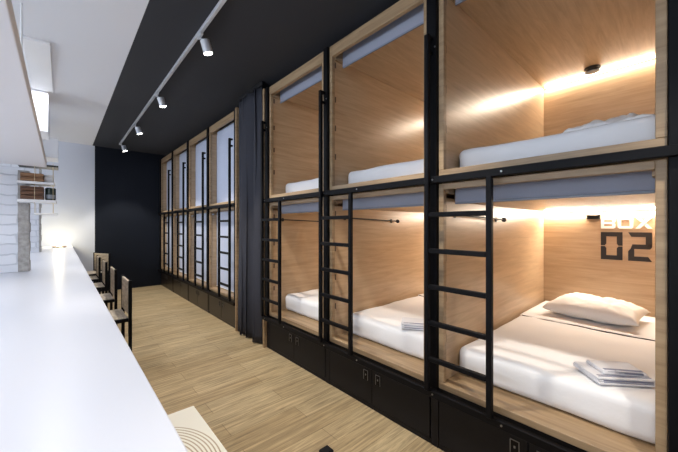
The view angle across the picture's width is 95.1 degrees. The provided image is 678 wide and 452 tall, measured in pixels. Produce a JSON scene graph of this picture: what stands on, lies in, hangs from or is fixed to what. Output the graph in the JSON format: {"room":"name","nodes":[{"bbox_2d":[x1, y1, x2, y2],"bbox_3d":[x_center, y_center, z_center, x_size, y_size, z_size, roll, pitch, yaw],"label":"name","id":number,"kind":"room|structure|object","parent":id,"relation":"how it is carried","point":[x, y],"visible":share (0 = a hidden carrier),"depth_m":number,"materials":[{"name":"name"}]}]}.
{"room":"dormitory","nodes":[
{"label":"dormitory","id":0,"kind":"room"},
{"bbox_2d":[0,163,41,251],"bbox_3d":[-4.455,-0.311,3.846,1.103,1.318,0.127,0,0,-42],"label":"wall","id":1,"kind":"structure","parent":0,"point":[35,220],"depth_m":4.13,"materials":[{"name":"white paint"}]},
{"bbox_2d":[42,138,57,161],"bbox_3d":[-4.486,-1.110,4.305,0.870,0.280,0.400,0,0,-42],"label":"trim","id":2,"kind":"structure","parent":1,"relation":"attached to","point":[50,146],"depth_m":4.41,"materials":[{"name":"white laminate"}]},
{"bbox_2d":[41,141,170,291],"bbox_3d":[-4.640,-0.130,5.886,6.550,2.760,0.100,0,0,-42],"label":"wall","id":3,"kind":"structure","parent":0,"point":[127,183],"depth_m":6.00,"materials":[{"name":"black paint"}]},
{"bbox_2d":[11,0,399,155],"bbox_3d":[-1.526,-1.560,2.413,6.550,0.100,9.230,0,0,-42],"label":"ceiling","id":4,"kind":"structure","parent":0,"point":[252,42],"depth_m":2.73,"materials":[{"name":"grey paint"}]},
{"bbox_2d":[0,0,46,166],"bbox_3d":[-1.371,-0.966,0.496,1.221,1.086,3.770,0,0,-42],"label":"canopy","id":5,"kind":"object","parent":4,"relation":"hanging from","point":[21,143],"visible":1,"depth_m":1.15,"materials":[{"name":"white paint"}]},
{"bbox_2d":[17,165,57,214],"bbox_3d":[-2.276,-0.278,2.351,0.220,0.385,0.170,0,0,-42],"label":"shelf","id":6,"kind":"object","parent":5,"relation":"hanging from","point":[34,183],"visible":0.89,"depth_m":2.32,"materials":[{"name":"white metal"}]},
{"bbox_2d":[20,185,43,199],"bbox_3d":[-2.301,-0.244,2.329,0.122,0.098,0.150,0,0,-42],"label":"wooden crate","id":7,"kind":"object","parent":6,"relation":"on","point":[27,192],"visible":0.89,"depth_m":2.27,"materials":[{"name":"brown wood"}]},
{"bbox_2d":[20,172,43,181],"bbox_3d":[-2.301,-0.360,2.329,0.122,0.062,0.150,0,0,-42],"label":"wooden crate","id":8,"kind":"object","parent":6,"relation":"on","point":[24,176],"visible":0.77,"depth_m":2.27,"materials":[{"name":"beige wood"}]},
{"bbox_2d":[44,175,53,182],"bbox_3d":[-2.234,-0.356,2.389,0.054,0.056,0.102,0,0,-42],"label":"box","id":9,"kind":"object","parent":6,"relation":"on","point":[47,178],"visible":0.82,"depth_m":2.35,"materials":[{"name":"white"}]},
{"bbox_2d":[45,188,55,199],"bbox_3d":[-2.215,-0.243,2.380,0.064,0.094,0.064,0,0,-42],"label":"pot","id":10,"kind":"object","parent":6,"relation":"on","point":[50,193],"visible":0.88,"depth_m":2.36,"materials":[{"name":"grey ceramic"}]},
{"bbox_2d":[23,35,52,92],"bbox_3d":[-2.849,-1.498,2.952,0.170,0.021,1.220,0,0,-42],"label":"recessed light","id":11,"kind":"object","parent":4,"relation":"in","point":[37,52],"visible":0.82,"depth_m":2.82,"materials":[{"name":"white"}]},
{"bbox_2d":[31,87,48,139],"bbox_3d":[-3.845,-1.280,3.235,1.195,0.460,0.450,0,0,-42],"label":"recessed light","id":12,"kind":"object","parent":4,"relation":"attached to","point":[40,97],"depth_m":3.43,"materials":[{"name":"white laminate"}]},
{"bbox_2d":[119,0,226,144],"bbox_3d":[-1.508,-1.496,2.879,0.024,0.027,7.500,0,0,-42],"label":"ceiling track","id":13,"kind":"object","parent":4,"relation":"attached to","point":[220,3],"visible":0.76,"depth_m":2.72,"materials":[{"name":"silver metal"}]},
{"bbox_2d":[120,143,126,151],"bbox_3d":[-3.879,-1.412,5.588,0.106,0.138,0.090,0,0,-42],"label":"track spotlight","id":14,"kind":"object","parent":13,"relation":"attached to","point":[124,148],"visible":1,"depth_m":5.57,"materials":[{"name":"silver metal"}]},
{"bbox_2d":[133,124,141,134],"bbox_3d":[-2.944,-1.412,4.546,0.106,0.138,0.090,0,0,-42],"label":"track spotlight","id":15,"kind":"object","parent":13,"relation":"attached to","point":[138,129],"visible":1,"depth_m":4.52,"materials":[{"name":"silver metal"}]},
{"bbox_2d":[155,93,165,107],"bbox_3d":[-2.010,-1.412,3.503,0.106,0.138,0.090,0,0,-42],"label":"track spotlight","id":16,"kind":"object","parent":13,"relation":"attached to","point":[161,101],"visible":1,"depth_m":3.48,"materials":[{"name":"silver metal"}]},
{"bbox_2d":[197,32,212,55],"bbox_3d":[-1.042,-1.412,2.424,0.106,0.138,0.090,0,0,-42],"label":"track spotlight","id":17,"kind":"object","parent":13,"relation":"attached to","point":[205,43],"visible":1,"depth_m":2.40,"materials":[{"name":"silver metal"}]},
{"bbox_2d":[238,81,263,343],"bbox_3d":[-0.986,-0.137,3.448,0.113,2.744,0.590,0,0,-42],"label":"door curtain","id":18,"kind":"object","parent":4,"relation":"hanging from","point":[250,322],"visible":0.89,"depth_m":3.43,"materials":[{"name":"grey fabric"}]},
{"bbox_2d":[101,285,443,451],"bbox_3d":[-1.559,1.300,2.450,6.550,0.100,9.330,0,0,-42],"label":"floor","id":19,"kind":"structure","parent":0,"point":[253,398],"depth_m":2.36,"materials":[{"name":"brown wood"}]},
{"bbox_2d":[0,245,187,451],"bbox_3d":[-2.494,0.800,2.143,1.148,0.900,8.320,0,0,-42],"label":"countertop","id":20,"kind":"structure","parent":19,"relation":"on","point":[71,381],"depth_m":0.73,"materials":[{"name":"white laminate"}]},
{"bbox_2d":[0,169,30,272],"bbox_3d":[-2.846,-0.038,2.065,1.120,0.773,0.127,0,0,-42],"label":"pier","id":21,"kind":"object","parent":20,"relation":"on","point":[15,225],"visible":0.78,"depth_m":2.34,"materials":[{"name":"white brick"}]},
{"bbox_2d":[51,243,66,247],"bbox_3d":[-4.588,0.318,5.086,0.204,0.062,0.204,0,0,-42],"label":"table lamp","id":22,"kind":"object","parent":20,"relation":"on","point":[59,245],"visible":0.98,"depth_m":5.04,"materials":[{"name":"beige wood"}]},
{"bbox_2d":[89,255,100,293],"bbox_3d":[-3.914,0.863,4.711,0.433,0.775,0.442,0,0,-42],"label":"counter chair","id":23,"kind":"object","parent":19,"relation":"on","point":[97,278],"visible":0.42,"depth_m":4.69,"materials":[{"name":"brown wood"}]},
{"bbox_2d":[87,252,110,292],"bbox_3d":[-4.277,0.863,5.302,0.442,0.775,0.433,0,0,22],"label":"counter chair","id":24,"kind":"object","parent":19,"relation":"on","point":[107,257],"visible":0.53,"depth_m":5.42,"materials":[{"name":"brown wood"}]},
{"bbox_2d":[93,259,107,308],"bbox_3d":[-3.359,0.863,4.107,0.433,0.775,0.442,0,0,-42],"label":"counter chair","id":25,"kind":"object","parent":19,"relation":"on","point":[99,286],"visible":0.44,"depth_m":4.09,"materials":[{"name":"brown wood"}]},
{"bbox_2d":[100,266,116,324],"bbox_3d":[-2.736,0.863,3.417,0.433,0.775,0.442,0,0,-42],"label":"counter chair","id":26,"kind":"object","parent":19,"relation":"on","point":[107,297],"visible":0.49,"depth_m":3.45,"materials":[{"name":"brown wood"}]},
{"bbox_2d":[109,275,131,350],"bbox_3d":[-2.108,0.863,2.717,0.433,0.775,0.442,0,0,-42],"label":"counter chair","id":27,"kind":"object","parent":19,"relation":"on","point":[119,316],"visible":0.44,"depth_m":2.74,"materials":[{"name":"brown wood"}]},
{"bbox_2d":[161,269,172,291],"bbox_3d":[-2.784,1.080,6.809,1.804,0.336,0.894,0,0,-42],"label":"base cabinet","id":28,"kind":"object","parent":19,"relation":"on","point":[166,281],"visible":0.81,"depth_m":6.17,"materials":[{"name":"brown wood"}]},
{"bbox_2d":[161,214,176,272],"bbox_3d":[-2.744,0.337,6.853,1.916,1.141,0.880,0,0,-42],"label":"pod","id":29,"kind":"object","parent":28,"relation":"on","point":[166,215],"visible":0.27,"depth_m":6.53,"materials":[{"name":"brown wood"}]},
{"bbox_2d":[161,153,181,212],"bbox_3d":[-2.744,-0.844,6.853,1.916,1.133,0.880,0,0,-42],"label":"pod","id":30,"kind":"object","parent":29,"relation":"on","point":[165,159],"visible":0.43,"depth_m":6.56,"materials":[{"name":"brown wood"}]},
{"bbox_2d":[167,160,170,209],"bbox_3d":[-3.379,-0.836,6.276,0.011,1.029,0.844,0,0,-42],"label":"roller blind","id":31,"kind":"object","parent":30,"relation":"attached to","point":[168,162],"visible":0.3,"depth_m":6.45,"materials":[{"name":"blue fabric"}]},
{"bbox_2d":[167,216,176,267],"bbox_3d":[-3.379,0.332,6.276,0.011,1.063,0.844,0,0,-42],"label":"roller blind","id":32,"kind":"object","parent":29,"relation":"attached to","point":[170,216],"visible":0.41,"depth_m":6.36,"materials":[{"name":"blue fabric"}]},
{"bbox_2d":[173,275,187,299],"bbox_3d":[-2.151,1.080,6.103,1.804,0.336,0.894,0,0,-42],"label":"base cabinet","id":33,"kind":"object","parent":19,"relation":"on","point":[180,288],"visible":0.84,"depth_m":5.49,"materials":[{"name":"brown wood"}]},
{"bbox_2d":[173,212,186,279],"bbox_3d":[-2.111,0.337,6.148,1.916,1.141,0.880,0,0,-42],"label":"pod","id":34,"kind":"object","parent":33,"relation":"on","point":[185,213],"visible":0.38,"depth_m":5.83,"materials":[{"name":"brown wood"}]},
{"bbox_2d":[179,215,193,273],"bbox_3d":[-2.746,0.332,5.570,0.011,1.063,0.844,0,0,-42],"label":"roller blind","id":35,"kind":"object","parent":34,"relation":"attached to","point":[180,216],"visible":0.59,"depth_m":5.64,"materials":[{"name":"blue fabric"}]},
{"bbox_2d":[173,142,200,210],"bbox_3d":[-2.111,-0.844,6.148,1.916,1.133,0.880,0,0,-42],"label":"pod","id":36,"kind":"object","parent":34,"relation":"on","point":[176,153],"visible":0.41,"depth_m":5.83,"materials":[{"name":"brown wood"}]},
{"bbox_2d":[179,151,186,208],"bbox_3d":[-2.746,-0.836,5.570,0.011,1.029,0.844,0,0,-42],"label":"roller blind","id":37,"kind":"object","parent":36,"relation":"attached to","point":[183,157],"visible":0.47,"depth_m":5.69,"materials":[{"name":"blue fabric"}]},
{"bbox_2d":[158,109,234,312],"bbox_3d":[-2.505,-0.080,5.150,0.093,2.660,3.852,0,0,-42],"label":"scaffold","id":38,"kind":"object","parent":19,"relation":"on","point":[207,208],"visible":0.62,"depth_m":4.45,"materials":[{"name":"black metal"}]},
{"bbox_2d":[163,170,170,273],"bbox_3d":[-3.322,-0.075,5.988,0.050,1.969,0.363,0,0,-42],"label":"ladder","id":39,"kind":"object","parent":38,"relation":"attached to","point":[169,174],"visible":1,"depth_m":5.86,"materials":[{"name":"black metal"}]},
{"bbox_2d":[177,162,185,280],"bbox_3d":[-2.689,-0.075,5.283,0.050,1.969,0.363,0,0,-42],"label":"ladder","id":40,"kind":"object","parent":38,"relation":"attached to","point":[183,163],"visible":1,"depth_m":5.14,"materials":[{"name":"black metal"}]},
{"bbox_2d":[194,152,205,289],"bbox_3d":[-2.056,-0.075,4.577,0.050,1.969,0.363,0,0,-42],"label":"ladder","id":41,"kind":"object","parent":38,"relation":"attached to","point":[203,153],"visible":1,"depth_m":4.44,"materials":[{"name":"black metal"}]},
{"bbox_2d":[218,138,232,301],"bbox_3d":[-1.423,-0.075,3.871,0.050,1.969,0.363,0,0,-42],"label":"ladder","id":42,"kind":"object","parent":38,"relation":"attached to","point":[228,253],"visible":1,"depth_m":3.73,"materials":[{"name":"black metal"}]},
{"bbox_2d":[168,406,226,451],"bbox_3d":[-0.649,1.024,1.091,0.390,0.452,0.430,0,0,-42],"label":"stool","id":43,"kind":"object","parent":19,"relation":"on","point":[194,432],"visible":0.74,"depth_m":1.20,"materials":[{"name":"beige light wood"}]},
{"bbox_2d":[189,281,207,311],"bbox_3d":[-1.518,1.080,5.397,1.804,0.336,0.894,0,0,-42],"label":"base cabinet","id":44,"kind":"object","parent":19,"relation":"on","point":[199,298],"visible":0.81,"depth_m":4.77,"materials":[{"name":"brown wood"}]},
{"bbox_2d":[189,210,216,287],"bbox_3d":[-1.478,0.337,5.442,1.916,1.141,0.880,0,0,-42],"label":"pod","id":45,"kind":"object","parent":44,"relation":"on","point":[191,218],"visible":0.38,"depth_m":5.12,"materials":[{"name":"brown wood"}]},
{"bbox_2d":[196,213,213,281],"bbox_3d":[-2.113,0.332,4.864,0.011,1.063,0.844,0,0,-42],"label":"roller blind","id":46,"kind":"object","parent":45,"relation":"attached to","point":[198,216],"visible":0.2,"depth_m":4.99,"materials":[{"name":"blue fabric"}]},
{"bbox_2d":[189,130,227,208],"bbox_3d":[-1.478,-0.844,5.442,1.916,1.133,0.880,0,0,-42],"label":"pod","id":47,"kind":"object","parent":45,"relation":"on","point":[193,142],"visible":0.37,"depth_m":5.14,"materials":[{"name":"brown wood"}]},
{"bbox_2d":[196,139,205,205],"bbox_3d":[-2.113,-0.836,4.864,0.011,1.029,0.844,0,0,-42],"label":"roller blind","id":48,"kind":"object","parent":47,"relation":"attached to","point":[200,147],"visible":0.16,"depth_m":4.99,"materials":[{"name":"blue fabric"}]},
{"bbox_2d":[209,290,234,327],"bbox_3d":[-0.885,1.080,4.692,1.804,0.336,0.894,0,0,-42],"label":"base cabinet","id":49,"kind":"object","parent":19,"relation":"on","point":[218,308],"visible":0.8,"depth_m":4.06,"materials":[{"name":"brown wood"}]},
{"bbox_2d":[209,207,233,299],"bbox_3d":[-0.845,0.337,4.736,1.916,1.141,0.880,0,0,-42],"label":"pod","id":50,"kind":"object","parent":49,"relation":"on","point":[213,286],"visible":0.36,"depth_m":4.42,"materials":[{"name":"brown wood"}]},
{"bbox_2d":[209,111,233,206],"bbox_3d":[-0.845,-0.844,4.736,1.916,1.133,0.880,0,0,-42],"label":"pod","id":51,"kind":"object","parent":50,"relation":"on","point":[214,128],"visible":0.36,"depth_m":4.42,"materials":[{"name":"brown wood"}]},
{"bbox_2d":[217,122,233,202],"bbox_3d":[-1.480,-0.836,4.158,0.011,1.029,0.844,0,0,-42],"label":"roller blind","id":52,"kind":"object","parent":51,"relation":"attached to","point":[227,132],"visible":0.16,"depth_m":4.26,"materials":[{"name":"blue fabric"}]},
{"bbox_2d":[217,211,233,291],"bbox_3d":[-1.480,0.332,4.158,0.011,1.063,0.844,0,0,-42],"label":"roller blind","id":53,"kind":"object","parent":50,"relation":"attached to","point":[223,215],"visible":0.41,"depth_m":4.24,"materials":[{"name":"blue fabric"}]},
{"bbox_2d":[235,107,238,330],"bbox_3d":[-0.501,-0.080,4.337,1.955,2.660,0.030,0,0,-42],"label":"end panel","id":54,"kind":"object","parent":19,"relation":"on","point":[236,108],"visible":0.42,"depth_m":3.68,"materials":[{"name":"brown wood"}]},
{"bbox_2d":[270,316,325,381],"bbox_3d":[0.259,1.080,3.416,1.804,0.336,0.894,0,0,-42],"label":"base cabinet","id":55,"kind":"object","parent":19,"relation":"on","point":[309,356],"visible":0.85,"depth_m":2.75,"materials":[{"name":"black laminate"}]},
{"bbox_2d":[269,198,337,335],"bbox_3d":[0.290,0.337,3.452,1.891,1.141,0.880,0,0,-42],"label":"pod","id":56,"kind":"object","parent":55,"relation":"on","point":[299,239],"visible":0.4,"depth_m":3.27,"materials":[{"name":"brown wood"}]},
{"bbox_2d":[281,202,318,213],"bbox_3d":[-0.326,-0.133,2.884,0.057,0.158,0.809,0,0,-42],"label":"roller blind","id":57,"kind":"object","parent":56,"relation":"attached to","point":[303,207],"visible":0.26,"depth_m":2.90,"materials":[{"name":"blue fabric"}]},
{"bbox_2d":[281,218,318,221],"bbox_3d":[-0.346,-0.056,3.417,0.729,0.055,0.048,0,0,-42],"label":"hanging rod","id":58,"kind":"object","parent":56,"relation":"attached to","point":[282,219],"visible":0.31,"depth_m":3.31,"materials":[{"name":"black metal"}]},
{"bbox_2d":[286,289,318,320],"bbox_3d":[0.346,0.789,3.493,1.714,0.179,0.852,0,0,-42],"label":"mattress","id":59,"kind":"object","parent":56,"relation":"in","point":[306,303],"visible":0.21,"depth_m":3.04,"materials":[{"name":"white fabric"}]},
{"bbox_2d":[269,52,354,199],"bbox_3d":[0.290,-0.844,3.452,1.891,1.133,0.880,0,0,-42],"label":"pod","id":60,"kind":"object","parent":56,"relation":"on","point":[294,122],"visible":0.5,"depth_m":3.26,"materials":[{"name":"brown wood"}]},
{"bbox_2d":[280,66,321,103],"bbox_3d":[-0.326,-0.922,2.884,0.057,0.935,0.809,0,0,-42],"label":"roller blind","id":61,"kind":"object","parent":60,"relation":"attached to","point":[314,77],"visible":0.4,"depth_m":2.90,"materials":[{"name":"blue fabric"}]},
{"bbox_2d":[286,178,318,192],"bbox_3d":[0.346,-0.378,3.492,1.719,0.144,0.852,0,0,-42],"label":"mattress","id":62,"kind":"object","parent":60,"relation":"on","point":[314,183],"visible":0.09,"depth_m":2.99,"materials":[{"name":"white fabric"}]},
{"bbox_2d":[263,88,342,347],"bbox_3d":[-0.050,-0.080,3.834,1.955,2.660,0.028,0,0,-42],"label":"end panel","id":63,"kind":"object","parent":19,"relation":"on","point":[339,204],"visible":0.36,"depth_m":3.18,"materials":[{"name":"brown wood"}]},
{"bbox_2d":[319,445,333,451],"bbox_3d":[-0.039,0.863,0.368,0.433,0.775,0.442,0,0,-42],"label":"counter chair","id":64,"kind":"object","parent":19,"relation":"on","point":[326,448],"visible":1,"depth_m":0.66,"materials":[{"name":"black wood"}]},
{"bbox_2d":[330,342,430,442],"bbox_3d":[0.892,1.080,2.710,1.804,0.336,0.894,0,0,-42],"label":"storage drawer","id":65,"kind":"object","parent":19,"relation":"on","point":[405,406],"visible":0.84,"depth_m":2.03,"materials":[{"name":"black laminate"}]},
{"bbox_2d":[330,186,423,380],"bbox_3d":[0.923,0.337,2.746,1.891,1.141,0.880,0,0,-42],"label":"pod","id":66,"kind":"object","parent":65,"relation":"on","point":[388,258],"visible":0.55,"depth_m":2.69,"materials":[{"name":"brown wood"}]},
{"bbox_2d":[343,218,399,222],"bbox_3d":[0.287,-0.056,2.712,0.729,0.055,0.048,0,0,-42],"label":"hanging rod","id":67,"kind":"object","parent":66,"relation":"attached to","point":[390,220],"visible":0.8,"depth_m":2.76,"materials":[{"name":"black metal"}]},
{"bbox_2d":[343,192,423,209],"bbox_3d":[0.307,-0.133,2.178,0.057,0.158,0.809,0,0,-42],"label":"roller blind","id":68,"kind":"object","parent":66,"relation":"attached to","point":[417,199],"visible":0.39,"depth_m":2.13,"materials":[{"name":"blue fabric"}]},
{"bbox_2d":[353,293,423,358],"bbox_3d":[0.980,0.789,2.787,1.718,0.178,0.849,0,0,-42],"label":"mattress","id":69,"kind":"object","parent":66,"relation":"in","point":[380,324],"visible":0.26,"depth_m":2.34,"materials":[{"name":"white fabric"}]},
{"bbox_2d":[401,317,423,329],"bbox_3d":[0.550,0.685,2.172,0.221,0.040,0.172,0,0,13],"label":"folded towel","id":70,"kind":"object","parent":69,"relation":"on","point":[406,323],"visible":0.62,"depth_m":2.12,"materials":[{"name":"white fabric"}]},
{"bbox_2d":[330,0,463,198],"bbox_3d":[0.923,-0.844,2.746,1.891,1.133,0.880,0,0,-42],"label":"pod","id":71,"kind":"object","parent":66,"relation":"on","point":[377,101],"visible":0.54,"depth_m":2.60,"materials":[{"name":"brown wood"}]},
{"bbox_2d":[343,3,423,68],"bbox_3d":[0.307,-0.922,2.178,0.057,0.935,0.809,0,0,-42],"label":"roller blind","id":72,"kind":"object","parent":71,"relation":"attached to","point":[413,19],"visible":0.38,"depth_m":2.14,"materials":[{"name":"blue fabric"}]},
{"bbox_2d":[348,159,423,183],"bbox_3d":[0.979,-0.378,2.787,1.717,0.146,0.849,0,0,-42],"label":"mattress","id":73,"kind":"object","parent":71,"relation":"on","point":[417,166],"visible":0.16,"depth_m":2.21,"materials":[{"name":"white fabric"}]},
{"bbox_2d":[262,0,677,451],"bbox_3d":[0.221,-0.080,2.108,0.097,2.660,2.904,0,0,-42],"label":"frame","id":74,"kind":"object","parent":19,"relation":"on","point":[670,150],"visible":0.88,"depth_m":1.73,"materials":[{"name":"black metal"}]},
{"bbox_2d":[260,121,280,323],"bbox_3d":[-0.655,-0.075,3.015,0.050,1.969,0.363,0,0,-42],"label":"ladder","id":75,"kind":"object","parent":74,"relation":"attached to","point":[262,130],"visible":1,"depth_m":3.12,"materials":[{"name":"black metal"}]},
{"bbox_2d":[319,90,352,355],"bbox_3d":[-0.022,-0.075,2.309,0.050,1.969,0.363,0,0,-42],"label":"ladder","id":76,"kind":"object","parent":74,"relation":"attached to","point":[349,216],"visible":1,"depth_m":2.33,"materials":[{"name":"black metal"}]},
{"bbox_2d":[424,34,492,418],"bbox_3d":[0.611,-0.075,1.603,0.050,1.969,0.363,0,0,-42],"label":"ladder","id":77,"kind":"object","parent":74,"relation":"attached to","point":[488,378],"visible":1,"depth_m":1.60,"materials":[{"name":"black metal"}]},
{"bbox_2d":[439,388,587,451],"bbox_3d":[1.525,1.080,2.004,1.804,0.336,0.894,0,0,-42],"label":"base cabinet","id":78,"kind":"object","parent":19,"relation":"on","point":[459,431],"visible":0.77,"depth_m":1.58,"materials":[{"name":"black laminate"}]},
{"bbox_2d":[439,159,667,451],"bbox_3d":[1.556,0.337,2.040,1.891,1.141,0.880,0,0,-42],"label":"pod","id":79,"kind":"object","parent":78,"relation":"on","point":[545,249],"visible":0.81,"depth_m":1.98,"materials":[{"name":"brown wood"}]},
{"bbox_2d":[454,216,506,221],"bbox_3d":[0.920,-0.056,2.006,0.729,0.055,0.048,0,0,-42],"label":"hanging rod","id":80,"kind":"object","parent":79,"relation":"attached to","point":[495,218],"visible":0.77,"depth_m":2.14,"materials":[{"name":"black metal"}]},
{"bbox_2d":[439,0,667,180],"bbox_3d":[1.556,-0.844,2.040,1.891,1.133,0.880,0,0,-42],"label":"pod","id":81,"kind":"object","parent":79,"relation":"on","point":[510,71],"visible":0.75,"depth_m":2.09,"materials":[{"name":"brown wood"}]},
{"bbox_2d":[455,0,465,5],"bbox_3d":[0.940,-0.922,1.472,0.057,0.935,0.809,0,0,-42],"label":"roller blind","id":82,"kind":"object","parent":81,"relation":"attached to","point":[457,2],"visible":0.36,"depth_m":1.75,"materials":[{"name":"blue fabric"}]},
{"bbox_2d":[459,115,654,166],"bbox_3d":[1.612,-0.378,2.082,1.718,0.144,0.850,0,0,-42],"label":"mattress","id":83,"kind":"object","parent":81,"relation":"on","point":[642,128],"visible":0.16,"depth_m":1.43,"materials":[{"name":"white fabric"}]},
{"bbox_2d":[563,113,653,132],"bbox_3d":[1.295,-0.479,1.477,0.320,0.066,0.320,0,0,-42],"label":"blanket","id":84,"kind":"object","parent":83,"relation":"on","point":[629,116],"visible":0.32,"depth_m":1.39,"materials":[{"name":"white fabric"}]},
{"bbox_2d":[584,65,600,74],"bbox_3d":[2.113,-1.300,2.587,0.110,0.038,0.110,0,0,-42],"label":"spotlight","id":85,"kind":"object","parent":81,"relation":"attached to","point":[592,69],"visible":1,"depth_m":2.56,"materials":[{"name":"black metal"}]},
{"bbox_2d":[585,69,598,74],"bbox_3d":[2.113,-1.283,2.587,0.092,0.005,0.092,0,0,-42],"label":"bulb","id":86,"kind":"object","parent":85,"relation":"attached to","point":[587,71],"depth_m":2.58,"materials":[{"name":"white"}]},
{"bbox_2d":[455,171,654,203],"bbox_3d":[0.940,-0.133,1.472,0.057,0.158,0.809,0,0,-42],"label":"roller blind","id":87,"kind":"object","parent":79,"relation":"attached to","point":[632,183],"visible":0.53,"depth_m":1.38,"materials":[{"name":"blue fabric"}]},
{"bbox_2d":[460,301,654,443],"bbox_3d":[1.613,0.789,2.081,1.716,0.179,0.849,0,0,-42],"label":"mattress","id":88,"kind":"object","parent":79,"relation":"in","point":[535,353],"visible":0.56,"depth_m":1.65,"materials":[{"name":"white fabric"}]},
{"bbox_2d":[542,292,649,325],"bbox_3d":[1.945,0.619,2.369,0.400,0.166,0.570,0,0,-37],"label":"pillow","id":89,"kind":"object","parent":88,"relation":"on","point":[606,310],"visible":1,"depth_m":2.25,"materials":[{"name":"white fabric"}]},
{"bbox_2d":[573,361,654,386],"bbox_3d":[1.282,0.689,1.452,0.242,0.031,0.190,0,0,6],"label":"folded towel","id":90,"kind":"object","parent":88,"relation":"on","point":[590,371],"visible":0.48,"depth_m":1.38,"materials":[{"name":"white fabric"}]},
{"bbox_2d":[586,360,648,376],"bbox_3d":[1.303,0.667,1.459,0.181,0.019,0.134,0,0,10],"label":"folded towel","id":91,"kind":"object","parent":90,"relation":"on","point":[605,367],"visible":1,"depth_m":1.44,"materials":[{"name":"white fabric"}]},
{"bbox_2d":[586,215,600,218],"bbox_3d":[2.207,-0.078,2.691,0.019,0.038,0.096,0,0,-42],"label":"wall lamp","id":92,"kind":"object","parent":79,"relation":"attached to","point":[588,216],"visible":1,"depth_m":2.69,"materials":[{"name":"black"}]},
{"bbox_2d":[601,217,651,261],"bbox_3d":[2.351,0.106,2.543,0.003,0.354,0.312,0,0,-42],"label":"sign","id":93,"kind":"object","parent":79,"relation":"attached to","point":[619,235],"visible":1,"depth_m":2.55,"materials":[{"name":"black plastic"}]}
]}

